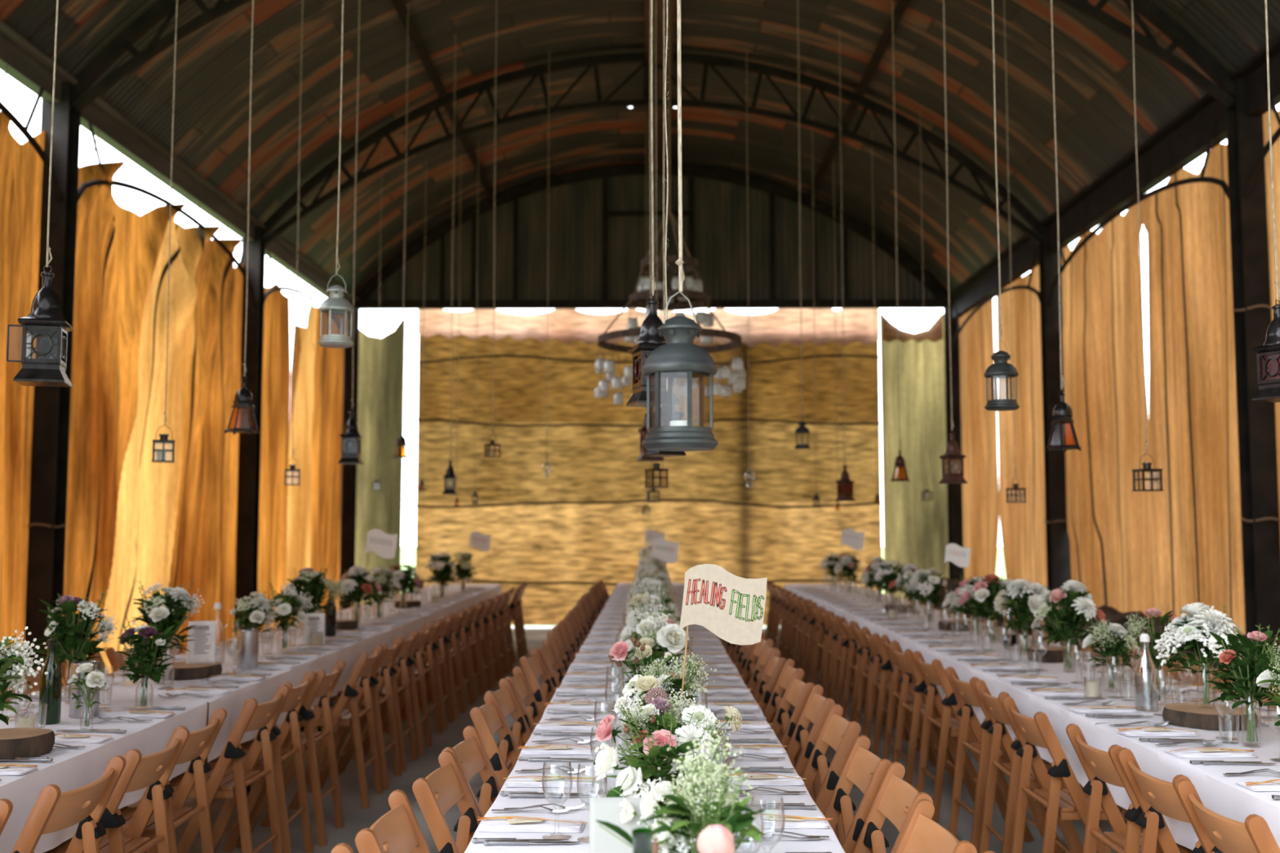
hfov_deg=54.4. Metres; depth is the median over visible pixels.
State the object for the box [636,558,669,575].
bouquet
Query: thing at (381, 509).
curtain
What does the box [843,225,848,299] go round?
trim
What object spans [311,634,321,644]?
candle
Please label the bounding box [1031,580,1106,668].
bouquet
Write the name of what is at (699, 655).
napkin
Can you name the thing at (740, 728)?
fork
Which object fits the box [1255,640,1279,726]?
bouquet
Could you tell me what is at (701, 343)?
jar
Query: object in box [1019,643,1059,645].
napkin
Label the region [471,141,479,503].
lantern
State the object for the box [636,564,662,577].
bouquet
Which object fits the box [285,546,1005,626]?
ground
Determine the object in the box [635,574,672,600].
bouquet
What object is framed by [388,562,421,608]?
bouquet
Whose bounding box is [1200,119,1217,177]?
strut
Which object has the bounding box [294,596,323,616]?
bouquet
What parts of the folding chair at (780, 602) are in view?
leg, backrest, leg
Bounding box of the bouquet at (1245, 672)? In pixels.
[1204,622,1279,742]
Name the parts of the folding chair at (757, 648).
leg, backrest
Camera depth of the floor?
6.75 m
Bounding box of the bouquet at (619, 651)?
[607,634,688,705]
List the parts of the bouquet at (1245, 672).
stem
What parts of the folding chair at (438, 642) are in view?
seat, leg, leg, backrest, leg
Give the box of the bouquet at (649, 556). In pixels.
[645,554,664,563]
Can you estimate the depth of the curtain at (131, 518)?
11.01 m
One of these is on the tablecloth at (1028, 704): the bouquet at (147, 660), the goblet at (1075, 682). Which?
the goblet at (1075, 682)
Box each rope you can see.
[27,522,66,528]
[1044,520,1067,523]
[1232,304,1271,311]
[1240,516,1279,522]
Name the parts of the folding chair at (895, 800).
leg, leg, backrest, leg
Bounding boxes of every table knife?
[0,758,53,761]
[14,756,48,759]
[20,697,68,699]
[56,728,119,730]
[62,729,126,733]
[123,706,179,707]
[129,706,185,709]
[167,658,186,660]
[184,684,233,686]
[189,685,239,688]
[225,672,266,673]
[226,672,271,675]
[257,661,296,662]
[278,662,300,663]
[282,651,321,653]
[307,652,325,653]
[472,837,568,843]
[484,840,582,845]
[500,791,582,795]
[508,793,591,797]
[517,756,589,759]
[528,758,594,761]
[533,731,595,733]
[542,732,596,735]
[546,710,602,712]
[552,711,609,714]
[555,693,607,695]
[562,693,614,696]
[564,678,610,680]
[568,679,616,681]
[570,666,614,668]
[576,667,595,669]
[581,657,609,658]
[586,648,603,649]
[590,640,619,641]
[594,633,608,635]
[596,627,624,628]
[599,622,613,623]
[686,660,726,662]
[693,671,737,674]
[693,698,746,700]
[695,684,739,685]
[701,684,746,686]
[701,699,755,702]
[711,661,731,662]
[715,739,777,742]
[716,717,765,719]
[717,715,756,717]
[720,766,783,768]
[721,738,769,740]
[724,803,804,806]
[726,768,794,772]
[745,804,816,809]
[785,851,831,852]
[880,622,893,624]
[892,628,924,629]
[907,635,942,635]
[924,641,959,643]
[942,649,981,651]
[964,658,1005,661]
[982,669,1003,671]
[988,669,1033,671]
[1010,681,1057,684]
[1019,682,1068,684]
[1044,696,1097,698]
[1052,697,1105,699]
[1085,714,1143,716]
[1094,715,1153,717]
[1103,669,1148,671]
[1137,681,1182,683]
[1138,737,1204,741]
[1144,682,1192,684]
[1149,738,1216,742]
[1182,697,1217,698]
[1189,760,1262,764]
[1191,697,1245,700]
[1202,761,1276,764]
[1257,716,1278,718]
[1271,795,1279,799]
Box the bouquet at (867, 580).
[858,570,876,597]
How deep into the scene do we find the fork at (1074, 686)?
5.51 m
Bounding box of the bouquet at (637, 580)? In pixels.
[627,571,672,598]
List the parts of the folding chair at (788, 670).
leg, leg, backrest, leg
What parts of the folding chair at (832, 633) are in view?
backrest, leg, leg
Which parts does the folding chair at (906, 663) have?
leg, backrest, leg, leg, seat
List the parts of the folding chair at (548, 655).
leg, leg, backrest, leg, leg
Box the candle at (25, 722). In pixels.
[17,716,35,728]
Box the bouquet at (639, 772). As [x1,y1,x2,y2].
[594,720,735,835]
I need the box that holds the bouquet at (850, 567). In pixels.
[834,551,861,592]
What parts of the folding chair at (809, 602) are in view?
leg, leg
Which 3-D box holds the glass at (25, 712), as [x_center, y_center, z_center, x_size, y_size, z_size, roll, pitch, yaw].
[-2.082,1.017,4.222,0.072,0.085,0.071,0,-5,1]
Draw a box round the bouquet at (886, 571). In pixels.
[873,558,905,604]
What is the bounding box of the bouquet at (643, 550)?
[637,543,652,557]
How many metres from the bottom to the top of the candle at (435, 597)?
0.068 m
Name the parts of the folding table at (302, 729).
leg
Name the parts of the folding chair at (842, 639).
backrest, leg, leg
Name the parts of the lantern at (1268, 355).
pane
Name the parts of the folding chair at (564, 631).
backrest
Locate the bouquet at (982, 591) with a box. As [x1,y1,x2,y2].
[959,573,1017,640]
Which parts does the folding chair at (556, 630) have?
backrest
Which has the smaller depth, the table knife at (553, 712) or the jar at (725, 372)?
the table knife at (553, 712)
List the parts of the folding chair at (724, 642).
leg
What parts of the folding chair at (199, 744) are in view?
seat, leg, leg, leg, backrest, leg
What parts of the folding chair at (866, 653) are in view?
leg, backrest, leg, seat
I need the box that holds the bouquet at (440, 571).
[425,551,457,597]
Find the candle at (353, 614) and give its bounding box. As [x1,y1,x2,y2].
[352,612,359,621]
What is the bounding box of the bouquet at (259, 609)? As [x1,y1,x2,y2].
[224,590,280,632]
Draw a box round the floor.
[128,626,1142,852]
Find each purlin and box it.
[391,0,497,202]
[804,0,910,201]
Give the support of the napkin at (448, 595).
on the tablecloth at (495, 589)
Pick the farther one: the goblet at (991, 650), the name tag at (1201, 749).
the goblet at (991, 650)
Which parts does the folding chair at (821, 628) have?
leg, backrest, leg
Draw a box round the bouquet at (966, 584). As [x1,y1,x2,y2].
[949,573,995,633]
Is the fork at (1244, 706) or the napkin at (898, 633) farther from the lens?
the napkin at (898, 633)
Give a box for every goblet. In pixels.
[6,675,26,717]
[98,666,114,712]
[157,648,175,689]
[226,637,241,672]
[261,627,275,654]
[542,759,572,839]
[576,761,607,841]
[590,726,616,795]
[594,700,617,757]
[604,680,624,732]
[605,666,624,712]
[610,661,626,693]
[728,802,764,852]
[750,794,785,852]
[939,610,951,635]
[959,613,971,642]
[982,620,995,651]
[997,627,1011,660]
[1032,635,1048,671]
[1068,644,1084,684]
[1105,655,1123,698]
[1129,646,1146,686]
[1151,668,1171,715]
[1177,661,1196,702]
[1213,688,1236,740]
[1266,705,1279,762]
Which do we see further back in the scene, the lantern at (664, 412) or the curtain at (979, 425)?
the curtain at (979, 425)
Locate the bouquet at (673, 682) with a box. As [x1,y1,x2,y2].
[622,651,716,734]
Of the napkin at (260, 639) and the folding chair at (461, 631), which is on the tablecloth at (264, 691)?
the napkin at (260, 639)
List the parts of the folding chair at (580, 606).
backrest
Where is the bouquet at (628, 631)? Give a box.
[619,604,681,665]
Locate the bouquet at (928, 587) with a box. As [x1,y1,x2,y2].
[904,566,947,620]
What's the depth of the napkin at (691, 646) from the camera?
7.33 m
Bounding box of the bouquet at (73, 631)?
[32,586,123,699]
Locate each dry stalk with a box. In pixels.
[0,764,37,767]
[4,707,28,711]
[54,733,111,737]
[104,710,173,713]
[166,686,231,690]
[212,674,265,676]
[272,653,320,654]
[298,644,342,646]
[328,636,362,638]
[372,618,405,620]
[476,816,587,823]
[503,776,596,779]
[516,744,601,750]
[534,720,599,724]
[544,701,613,705]
[554,685,615,688]
[563,672,619,675]
[571,661,616,663]
[573,651,605,653]
[585,635,620,638]
[589,629,621,631]
[592,623,626,625]
[686,662,734,664]
[687,644,725,646]
[688,636,719,638]
[688,652,729,653]
[692,673,742,676]
[692,685,752,689]
[695,702,760,704]
[713,773,806,779]
[716,720,772,724]
[717,744,787,747]
[755,813,831,820]
[910,637,953,639]
[928,644,975,647]
[951,653,999,656]
[970,662,1021,666]
[998,675,1059,678]
[1031,688,1086,691]
[1067,706,1137,708]
[1106,670,1151,673]
[1115,727,1196,731]
[1149,684,1210,686]
[1168,747,1254,751]
[1244,778,1279,786]
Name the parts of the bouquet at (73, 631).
stem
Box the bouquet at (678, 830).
[595,729,764,852]
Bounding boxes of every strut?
[25,87,44,129]
[88,122,102,167]
[239,234,247,264]
[266,249,276,288]
[955,306,959,328]
[1027,248,1036,286]
[1056,233,1065,263]
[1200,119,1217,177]
[1262,84,1279,126]
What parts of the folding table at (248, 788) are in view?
leg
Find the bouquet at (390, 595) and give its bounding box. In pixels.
[363,591,391,612]
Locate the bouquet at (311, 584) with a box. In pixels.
[281,564,347,614]
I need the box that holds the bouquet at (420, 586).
[406,573,423,599]
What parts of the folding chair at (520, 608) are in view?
leg, leg, backrest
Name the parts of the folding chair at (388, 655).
seat, leg, leg, backrest, leg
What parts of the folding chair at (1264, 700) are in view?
backrest, leg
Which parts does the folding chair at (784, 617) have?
backrest, leg, leg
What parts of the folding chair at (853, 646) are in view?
leg, backrest, leg, seat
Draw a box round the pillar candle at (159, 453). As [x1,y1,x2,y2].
[156,450,165,460]
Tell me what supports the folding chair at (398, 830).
on the floor
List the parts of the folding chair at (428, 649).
seat, leg, backrest, leg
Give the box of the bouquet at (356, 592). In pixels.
[334,565,381,622]
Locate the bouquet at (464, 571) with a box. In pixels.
[450,550,476,590]
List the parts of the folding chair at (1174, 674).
backrest, leg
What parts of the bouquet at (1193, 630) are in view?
stem, stem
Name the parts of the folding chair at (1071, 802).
leg, backrest, leg, leg, leg, seat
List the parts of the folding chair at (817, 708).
leg, leg, leg, backrest, leg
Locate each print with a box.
[191,625,210,653]
[307,616,320,638]
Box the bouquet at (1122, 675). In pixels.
[1109,630,1136,678]
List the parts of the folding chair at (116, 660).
leg, backrest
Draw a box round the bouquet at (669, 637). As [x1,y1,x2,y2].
[632,604,689,679]
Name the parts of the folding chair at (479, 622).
leg, backrest, leg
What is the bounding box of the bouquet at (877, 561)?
[862,556,886,601]
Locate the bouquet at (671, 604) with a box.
[640,586,679,617]
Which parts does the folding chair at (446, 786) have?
leg, backrest, leg, leg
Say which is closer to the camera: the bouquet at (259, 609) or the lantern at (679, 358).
the lantern at (679, 358)
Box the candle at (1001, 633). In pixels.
[995,628,1004,639]
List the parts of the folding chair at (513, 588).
leg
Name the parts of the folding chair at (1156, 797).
leg, backrest, leg, leg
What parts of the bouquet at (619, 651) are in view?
stem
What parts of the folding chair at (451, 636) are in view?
leg, backrest, leg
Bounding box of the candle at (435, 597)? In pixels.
[432,595,438,602]
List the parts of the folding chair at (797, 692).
leg, leg, backrest, leg, leg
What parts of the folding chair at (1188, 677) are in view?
leg, backrest, leg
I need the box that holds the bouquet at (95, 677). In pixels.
[66,658,106,726]
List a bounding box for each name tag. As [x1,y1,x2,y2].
[60,734,88,737]
[128,710,149,713]
[186,688,207,689]
[228,674,246,676]
[506,817,544,823]
[531,775,562,781]
[543,746,571,749]
[558,722,582,724]
[568,702,591,704]
[572,686,593,688]
[582,673,600,675]
[586,662,602,663]
[703,674,720,675]
[710,686,728,688]
[711,702,734,704]
[734,744,761,748]
[746,774,778,778]
[765,815,802,820]
[1017,675,1034,678]
[1052,689,1074,691]
[1088,706,1113,708]
[1142,728,1170,731]
[1171,684,1191,686]
[1195,748,1226,751]
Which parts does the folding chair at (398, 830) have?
leg, backrest, leg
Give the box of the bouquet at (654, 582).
[626,575,670,604]
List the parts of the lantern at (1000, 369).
post, post, post, post, post, post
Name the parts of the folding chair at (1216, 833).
leg, backrest, leg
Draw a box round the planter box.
[589,797,653,852]
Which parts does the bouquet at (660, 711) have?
stem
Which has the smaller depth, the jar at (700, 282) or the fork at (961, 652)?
the fork at (961, 652)
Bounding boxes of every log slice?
[0,727,54,759]
[148,661,222,680]
[336,618,358,630]
[394,600,421,608]
[884,604,911,612]
[937,620,972,631]
[1026,646,1066,662]
[1162,702,1258,731]
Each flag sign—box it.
[364,528,397,614]
[468,531,490,559]
[644,529,664,548]
[651,537,678,563]
[679,564,767,699]
[840,528,864,591]
[944,543,970,625]
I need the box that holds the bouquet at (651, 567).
[637,567,662,577]
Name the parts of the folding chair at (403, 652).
seat, leg, backrest, leg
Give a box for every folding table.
[16,700,250,852]
[300,695,335,735]
[317,629,359,733]
[900,635,974,635]
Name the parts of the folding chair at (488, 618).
leg, backrest, leg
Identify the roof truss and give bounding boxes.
[70,0,1236,111]
[261,52,1043,245]
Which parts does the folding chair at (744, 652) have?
leg, leg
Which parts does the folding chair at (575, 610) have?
backrest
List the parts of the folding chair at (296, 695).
seat, leg, leg, backrest, leg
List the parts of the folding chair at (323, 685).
seat, leg, leg, backrest, leg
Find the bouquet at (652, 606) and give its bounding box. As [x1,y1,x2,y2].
[626,594,680,639]
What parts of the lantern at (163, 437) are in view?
handle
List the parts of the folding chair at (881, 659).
leg, backrest, leg, seat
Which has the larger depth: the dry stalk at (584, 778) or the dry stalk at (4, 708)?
the dry stalk at (4, 708)
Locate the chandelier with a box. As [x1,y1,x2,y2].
[594,0,746,404]
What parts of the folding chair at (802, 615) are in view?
backrest, leg, leg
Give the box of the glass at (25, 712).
[14,711,38,728]
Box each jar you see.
[594,348,604,398]
[595,346,604,370]
[595,351,604,373]
[598,344,608,392]
[600,353,608,396]
[604,343,614,373]
[605,353,615,382]
[611,342,621,389]
[613,355,623,404]
[622,356,631,386]
[623,340,632,377]
[625,306,635,342]
[627,305,637,328]
[634,311,641,344]
[635,302,643,337]
[637,271,647,291]
[644,268,654,290]
[644,304,648,317]
[655,266,663,289]
[665,277,673,303]
[671,266,683,289]
[673,378,679,383]
[675,300,684,316]
[677,288,687,301]
[680,378,687,396]
[683,267,693,289]
[686,377,697,389]
[690,301,698,338]
[691,269,699,291]
[693,271,702,292]
[696,302,706,323]
[700,309,710,345]
[702,305,713,344]
[702,307,714,327]
[703,377,710,397]
[713,340,721,395]
[713,355,724,380]
[720,342,730,378]
[720,354,731,397]
[728,343,737,383]
[732,345,743,371]
[732,351,742,393]
[734,346,745,390]
[735,351,746,380]
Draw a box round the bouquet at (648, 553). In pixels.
[636,551,652,564]
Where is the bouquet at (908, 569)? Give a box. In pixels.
[888,563,930,613]
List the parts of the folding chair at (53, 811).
leg, backrest, leg, leg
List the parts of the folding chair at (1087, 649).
backrest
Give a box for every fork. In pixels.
[9,703,39,707]
[10,702,39,706]
[53,743,85,747]
[53,745,77,748]
[88,717,143,722]
[96,716,151,720]
[157,693,208,697]
[164,693,213,697]
[198,680,244,683]
[204,679,248,682]
[235,667,276,671]
[240,666,280,670]
[266,657,305,659]
[271,656,308,659]
[296,647,332,649]
[340,632,371,635]
[491,805,573,813]
[503,803,585,809]
[515,767,585,773]
[520,765,591,771]
[531,738,593,743]
[537,737,596,742]
[544,716,599,720]
[550,715,604,719]
[552,697,602,702]
[560,697,610,701]
[561,682,605,685]
[567,681,613,684]
[569,670,611,673]
[574,659,610,662]
[581,669,615,672]
[689,647,723,649]
[690,656,728,658]
[693,678,737,682]
[697,678,740,681]
[697,692,743,696]
[699,691,748,695]
[707,708,759,712]
[711,709,753,712]
[711,728,763,733]
[712,755,778,760]
[715,728,772,732]
[723,753,785,759]
[730,786,806,793]
[731,789,799,795]
[733,833,820,840]
[759,830,829,838]
[927,643,962,645]
[951,652,983,654]
[977,661,1008,664]
[995,672,1039,675]
[998,671,1040,675]
[1026,685,1074,689]
[1029,684,1075,688]
[1062,701,1114,705]
[1064,700,1112,703]
[1109,721,1168,726]
[1113,720,1169,724]
[1126,675,1169,679]
[1128,675,1172,678]
[1155,741,1218,746]
[1158,739,1222,744]
[1169,690,1217,693]
[1172,689,1219,693]
[1222,770,1279,776]
[1225,768,1279,773]
[1241,706,1278,710]
[1243,707,1277,711]
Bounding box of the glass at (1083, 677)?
[1083,677,1102,697]
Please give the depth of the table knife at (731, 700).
5.10 m
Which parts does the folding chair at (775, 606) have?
leg, leg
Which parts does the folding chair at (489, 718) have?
leg, backrest, leg, leg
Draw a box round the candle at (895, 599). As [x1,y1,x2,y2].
[893,596,897,604]
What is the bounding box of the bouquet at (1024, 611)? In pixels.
[994,578,1051,652]
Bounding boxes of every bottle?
[38,639,62,724]
[213,602,225,664]
[324,587,336,636]
[631,827,653,852]
[1003,611,1018,649]
[1031,620,1049,646]
[1133,633,1159,711]
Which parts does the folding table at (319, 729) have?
leg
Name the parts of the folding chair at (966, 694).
leg, backrest, leg, leg, seat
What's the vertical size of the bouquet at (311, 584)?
0.468 m
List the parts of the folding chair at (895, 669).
backrest, leg, leg, seat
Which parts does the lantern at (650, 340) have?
pane, pane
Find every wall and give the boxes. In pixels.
[365,174,937,300]
[415,333,882,625]
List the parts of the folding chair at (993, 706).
leg, backrest, leg, leg, seat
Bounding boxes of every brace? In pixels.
[0,101,62,201]
[77,179,257,307]
[264,286,354,361]
[949,284,1044,360]
[1047,176,1236,306]
[1244,126,1279,198]
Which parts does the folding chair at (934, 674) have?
leg, backrest, leg, leg, seat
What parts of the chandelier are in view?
hanging cord, hanging cord, hanging cord, hanging cord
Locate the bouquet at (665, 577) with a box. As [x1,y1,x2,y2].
[644,568,672,593]
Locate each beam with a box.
[0,20,358,304]
[644,0,675,175]
[945,36,1279,319]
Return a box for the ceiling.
[0,0,1279,294]
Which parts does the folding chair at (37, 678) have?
leg, backrest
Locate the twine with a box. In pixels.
[661,0,669,408]
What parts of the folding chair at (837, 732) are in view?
leg, leg, backrest, leg, leg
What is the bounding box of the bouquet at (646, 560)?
[635,558,650,577]
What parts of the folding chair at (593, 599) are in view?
backrest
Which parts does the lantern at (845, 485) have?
pane, pane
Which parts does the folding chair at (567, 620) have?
backrest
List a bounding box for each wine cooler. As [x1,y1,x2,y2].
[69,661,101,718]
[236,628,258,669]
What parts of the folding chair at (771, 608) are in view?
leg, leg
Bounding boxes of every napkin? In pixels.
[0,710,32,715]
[0,766,39,774]
[26,690,68,695]
[54,735,113,742]
[101,711,175,717]
[104,676,133,680]
[166,654,216,657]
[167,688,231,693]
[208,675,266,679]
[215,645,236,648]
[229,638,271,640]
[257,664,295,668]
[258,631,292,634]
[272,654,321,657]
[298,645,343,648]
[324,638,361,640]
[341,631,378,633]
[357,625,394,627]
[373,620,407,622]
[386,615,419,617]
[399,611,430,613]
[412,607,440,608]
[421,604,448,605]
[430,600,457,602]
[440,597,465,599]
[445,595,471,596]
[476,818,584,832]
[503,777,596,787]
[520,746,599,755]
[534,723,598,729]
[546,703,610,709]
[555,687,613,692]
[564,674,617,678]
[570,662,617,666]
[575,653,608,656]
[580,644,613,648]
[586,637,621,639]
[590,631,622,633]
[592,625,626,627]
[595,620,626,622]
[598,615,626,617]
[600,611,628,613]
[604,607,627,608]
[605,604,626,605]
[609,597,629,599]
[610,594,628,595]
[684,626,704,627]
[684,645,724,648]
[685,631,714,634]
[686,653,728,657]
[687,638,719,640]
[688,675,741,679]
[693,663,735,667]
[693,688,750,693]
[696,703,759,709]
[709,721,771,728]
[715,746,786,753]
[717,775,804,785]
[725,815,829,828]
[794,587,816,589]
[811,595,837,596]
[818,597,844,599]
[824,600,852,602]
[833,604,861,605]
[840,607,871,609]
[849,611,882,613]
[858,616,888,617]
[870,621,904,622]
[882,626,919,628]
[896,631,934,634]
[911,638,953,641]
[928,646,974,649]
[949,655,999,658]
[969,665,1022,668]
[973,629,1012,631]
[999,676,1057,681]
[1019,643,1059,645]
[1031,690,1086,695]
[1066,706,1139,712]
[1071,651,1089,654]
[1072,661,1107,664]
[1105,672,1164,676]
[1116,729,1199,736]
[1147,685,1212,690]
[1164,749,1257,757]
[1198,702,1266,706]
[1235,781,1279,791]
[1258,720,1279,727]
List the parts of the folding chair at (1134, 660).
backrest, leg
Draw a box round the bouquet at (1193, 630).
[1153,602,1244,704]
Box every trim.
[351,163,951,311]
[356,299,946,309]
[440,234,445,300]
[471,216,476,300]
[512,198,518,300]
[602,177,608,300]
[608,210,688,216]
[688,177,693,299]
[769,193,775,299]
[811,208,817,299]
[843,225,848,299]
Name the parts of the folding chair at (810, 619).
backrest, leg, leg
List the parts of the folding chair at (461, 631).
leg, backrest, leg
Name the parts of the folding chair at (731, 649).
leg, leg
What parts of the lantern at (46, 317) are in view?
door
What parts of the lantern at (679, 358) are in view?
post, post, post, handle, post, post, post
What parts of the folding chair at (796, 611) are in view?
backrest, leg, leg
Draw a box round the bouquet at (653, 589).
[628,581,671,610]
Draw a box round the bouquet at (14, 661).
[0,626,48,724]
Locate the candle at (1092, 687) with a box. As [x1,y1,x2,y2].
[1085,680,1100,697]
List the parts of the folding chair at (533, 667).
leg, backrest, leg, leg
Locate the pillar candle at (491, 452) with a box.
[489,450,493,456]
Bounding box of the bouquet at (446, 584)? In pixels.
[433,568,455,593]
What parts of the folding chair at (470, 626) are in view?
leg, backrest, leg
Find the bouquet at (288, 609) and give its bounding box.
[264,580,317,648]
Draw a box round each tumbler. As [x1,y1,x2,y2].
[0,699,20,721]
[26,702,47,728]
[98,684,112,709]
[122,664,137,685]
[160,670,174,687]
[260,628,271,643]
[261,635,273,653]
[611,708,628,737]
[617,674,632,697]
[920,616,930,630]
[951,622,961,636]
[968,628,980,644]
[981,635,993,652]
[1008,644,1022,662]
[1026,653,1040,672]
[1080,663,1095,685]
[1081,651,1095,671]
[1118,662,1133,684]
[1118,677,1134,701]
[1162,675,1179,699]
[1217,712,1239,743]
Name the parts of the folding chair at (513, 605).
leg, leg, leg, backrest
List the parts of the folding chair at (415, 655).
seat, leg, leg, backrest, leg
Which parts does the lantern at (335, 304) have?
post, post, post, handle, post, post, post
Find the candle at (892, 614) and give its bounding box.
[888,609,896,617]
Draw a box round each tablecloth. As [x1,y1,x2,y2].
[0,701,207,852]
[9,629,388,762]
[269,599,463,662]
[383,584,501,610]
[464,726,844,852]
[538,636,771,728]
[587,601,716,636]
[608,582,684,600]
[784,583,911,607]
[823,601,1016,646]
[898,635,1279,786]
[1094,722,1279,850]
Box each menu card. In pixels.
[186,621,216,664]
[303,613,324,645]
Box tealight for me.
[670,420,687,426]
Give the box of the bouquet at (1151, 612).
[1123,605,1182,701]
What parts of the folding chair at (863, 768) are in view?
leg, leg, backrest, leg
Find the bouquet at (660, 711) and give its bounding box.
[592,675,742,770]
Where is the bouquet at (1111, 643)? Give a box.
[1082,616,1139,688]
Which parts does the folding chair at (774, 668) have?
leg, leg, leg, backrest, leg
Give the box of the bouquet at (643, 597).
[625,591,674,623]
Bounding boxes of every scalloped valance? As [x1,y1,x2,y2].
[417,308,879,346]
[881,314,942,342]
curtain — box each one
[0,66,44,674]
[62,131,243,686]
[257,266,290,630]
[285,283,344,623]
[354,315,405,606]
[880,312,948,600]
[959,299,999,579]
[996,265,1047,586]
[1061,201,1155,617]
[1142,143,1245,635]
[1262,106,1279,531]
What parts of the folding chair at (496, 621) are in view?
leg, leg, leg, backrest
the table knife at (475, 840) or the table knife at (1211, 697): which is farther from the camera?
the table knife at (1211, 697)
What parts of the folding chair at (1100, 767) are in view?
leg, leg, backrest, leg, leg, seat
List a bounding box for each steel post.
[24,81,80,684]
[234,226,265,638]
[338,309,359,610]
[943,307,964,579]
[1038,225,1071,598]
[1225,77,1279,637]
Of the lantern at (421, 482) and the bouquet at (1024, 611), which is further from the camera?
the lantern at (421, 482)
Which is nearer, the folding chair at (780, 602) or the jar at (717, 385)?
the jar at (717, 385)
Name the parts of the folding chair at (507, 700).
leg, backrest, leg, leg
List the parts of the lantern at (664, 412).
pane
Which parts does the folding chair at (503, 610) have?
leg, leg, backrest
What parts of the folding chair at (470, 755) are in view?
leg, backrest, leg, leg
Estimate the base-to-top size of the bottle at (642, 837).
0.270 m
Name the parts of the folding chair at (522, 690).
leg, backrest, leg, leg, leg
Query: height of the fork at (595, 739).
0.014 m
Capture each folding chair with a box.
[0,688,12,701]
[0,798,13,835]
[7,669,64,700]
[11,755,126,852]
[43,727,189,852]
[60,651,128,807]
[103,707,226,852]
[105,647,145,672]
[157,633,208,726]
[168,684,289,852]
[205,670,315,852]
[235,659,345,848]
[288,644,383,809]
[314,637,402,790]
[330,843,353,852]
[336,630,417,772]
[355,789,431,852]
[363,623,432,757]
[375,618,442,733]
[393,613,453,729]
[405,608,465,720]
[412,750,481,852]
[419,604,473,711]
[431,601,483,702]
[441,725,501,844]
[443,598,491,693]
[454,595,500,686]
[463,591,506,679]
[470,692,519,807]
[473,589,513,673]
[482,586,515,663]
[483,585,524,662]
[484,678,531,773]
[492,582,528,656]
[505,666,542,751]
[519,648,555,728]
[535,640,564,702]
[546,626,573,666]
[546,632,568,686]
[555,620,577,661]
[561,615,582,652]
[567,610,585,644]
[568,606,588,639]
[574,602,592,634]
[576,599,593,626]
[580,592,598,619]
[581,595,596,624]
[586,590,601,617]
[588,586,604,608]
[589,587,603,610]
[593,583,605,608]
[595,582,607,603]
[597,579,609,599]
[721,639,730,652]
[726,643,737,658]
[730,644,742,663]
[734,644,754,685]
[740,632,773,687]
[746,640,777,696]
[753,649,786,734]
[763,658,804,742]
[764,581,795,647]
[768,582,799,648]
[770,671,814,767]
[773,583,806,656]
[777,586,811,657]
[782,588,821,670]
[785,684,835,800]
[787,591,822,665]
[792,593,830,673]
[799,595,844,688]
[800,703,861,845]
[807,599,853,688]
[809,603,863,706]
[819,607,875,715]
[823,734,892,852]
[828,611,886,726]
[839,616,903,737]
[851,622,917,751]
[851,761,933,852]
[862,627,937,766]
[880,634,963,782]
[888,641,975,802]
[894,798,977,852]
[912,650,1006,822]
[945,666,1049,852]
[974,679,1083,852]
[1001,696,1127,852]
[1066,723,1191,852]
[1083,631,1104,658]
[1116,747,1204,852]
[1122,645,1146,669]
[1145,652,1190,681]
[1174,778,1279,852]
[1180,656,1229,693]
[1226,680,1279,711]
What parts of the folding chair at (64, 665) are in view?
backrest, leg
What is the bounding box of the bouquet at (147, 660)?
[115,617,175,706]
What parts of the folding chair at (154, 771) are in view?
seat, leg, leg, backrest, leg, leg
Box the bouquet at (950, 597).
[942,586,970,620]
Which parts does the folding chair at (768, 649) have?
backrest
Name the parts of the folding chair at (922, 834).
leg, backrest, leg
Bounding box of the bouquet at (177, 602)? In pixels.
[131,579,204,680]
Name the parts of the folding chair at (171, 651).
backrest, leg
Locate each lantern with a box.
[6,0,72,386]
[151,0,177,462]
[224,0,261,435]
[284,0,302,485]
[317,0,354,348]
[337,0,363,464]
[372,170,382,490]
[392,2,410,458]
[417,172,426,491]
[442,34,457,494]
[453,155,461,506]
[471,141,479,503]
[484,0,501,457]
[626,0,679,408]
[636,0,664,461]
[641,0,718,451]
[641,115,650,514]
[643,0,685,457]
[644,0,668,488]
[646,297,660,502]
[794,0,810,448]
[812,133,820,508]
[832,156,840,510]
[835,35,855,501]
[871,137,881,504]
[890,0,910,482]
[919,109,933,500]
[938,0,967,484]
[983,0,1019,410]
[1004,0,1026,502]
[1045,0,1081,451]
[1131,0,1163,491]
[1251,0,1279,402]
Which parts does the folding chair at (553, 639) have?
backrest, leg, leg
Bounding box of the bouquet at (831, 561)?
[818,552,844,586]
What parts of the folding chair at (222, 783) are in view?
seat, leg, leg, leg, backrest, leg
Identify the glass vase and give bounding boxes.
[63,663,69,703]
[80,697,93,729]
[134,675,153,710]
[155,649,168,684]
[276,629,292,649]
[987,616,997,643]
[1018,628,1031,655]
[1062,638,1075,672]
[1101,662,1121,691]
[1114,663,1132,680]
[1150,654,1166,705]
[1195,653,1214,707]
[1240,685,1261,747]
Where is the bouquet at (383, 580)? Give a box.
[365,564,401,617]
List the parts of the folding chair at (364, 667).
seat, leg, backrest, leg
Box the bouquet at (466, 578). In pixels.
[453,566,471,582]
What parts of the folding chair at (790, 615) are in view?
backrest, leg, leg, leg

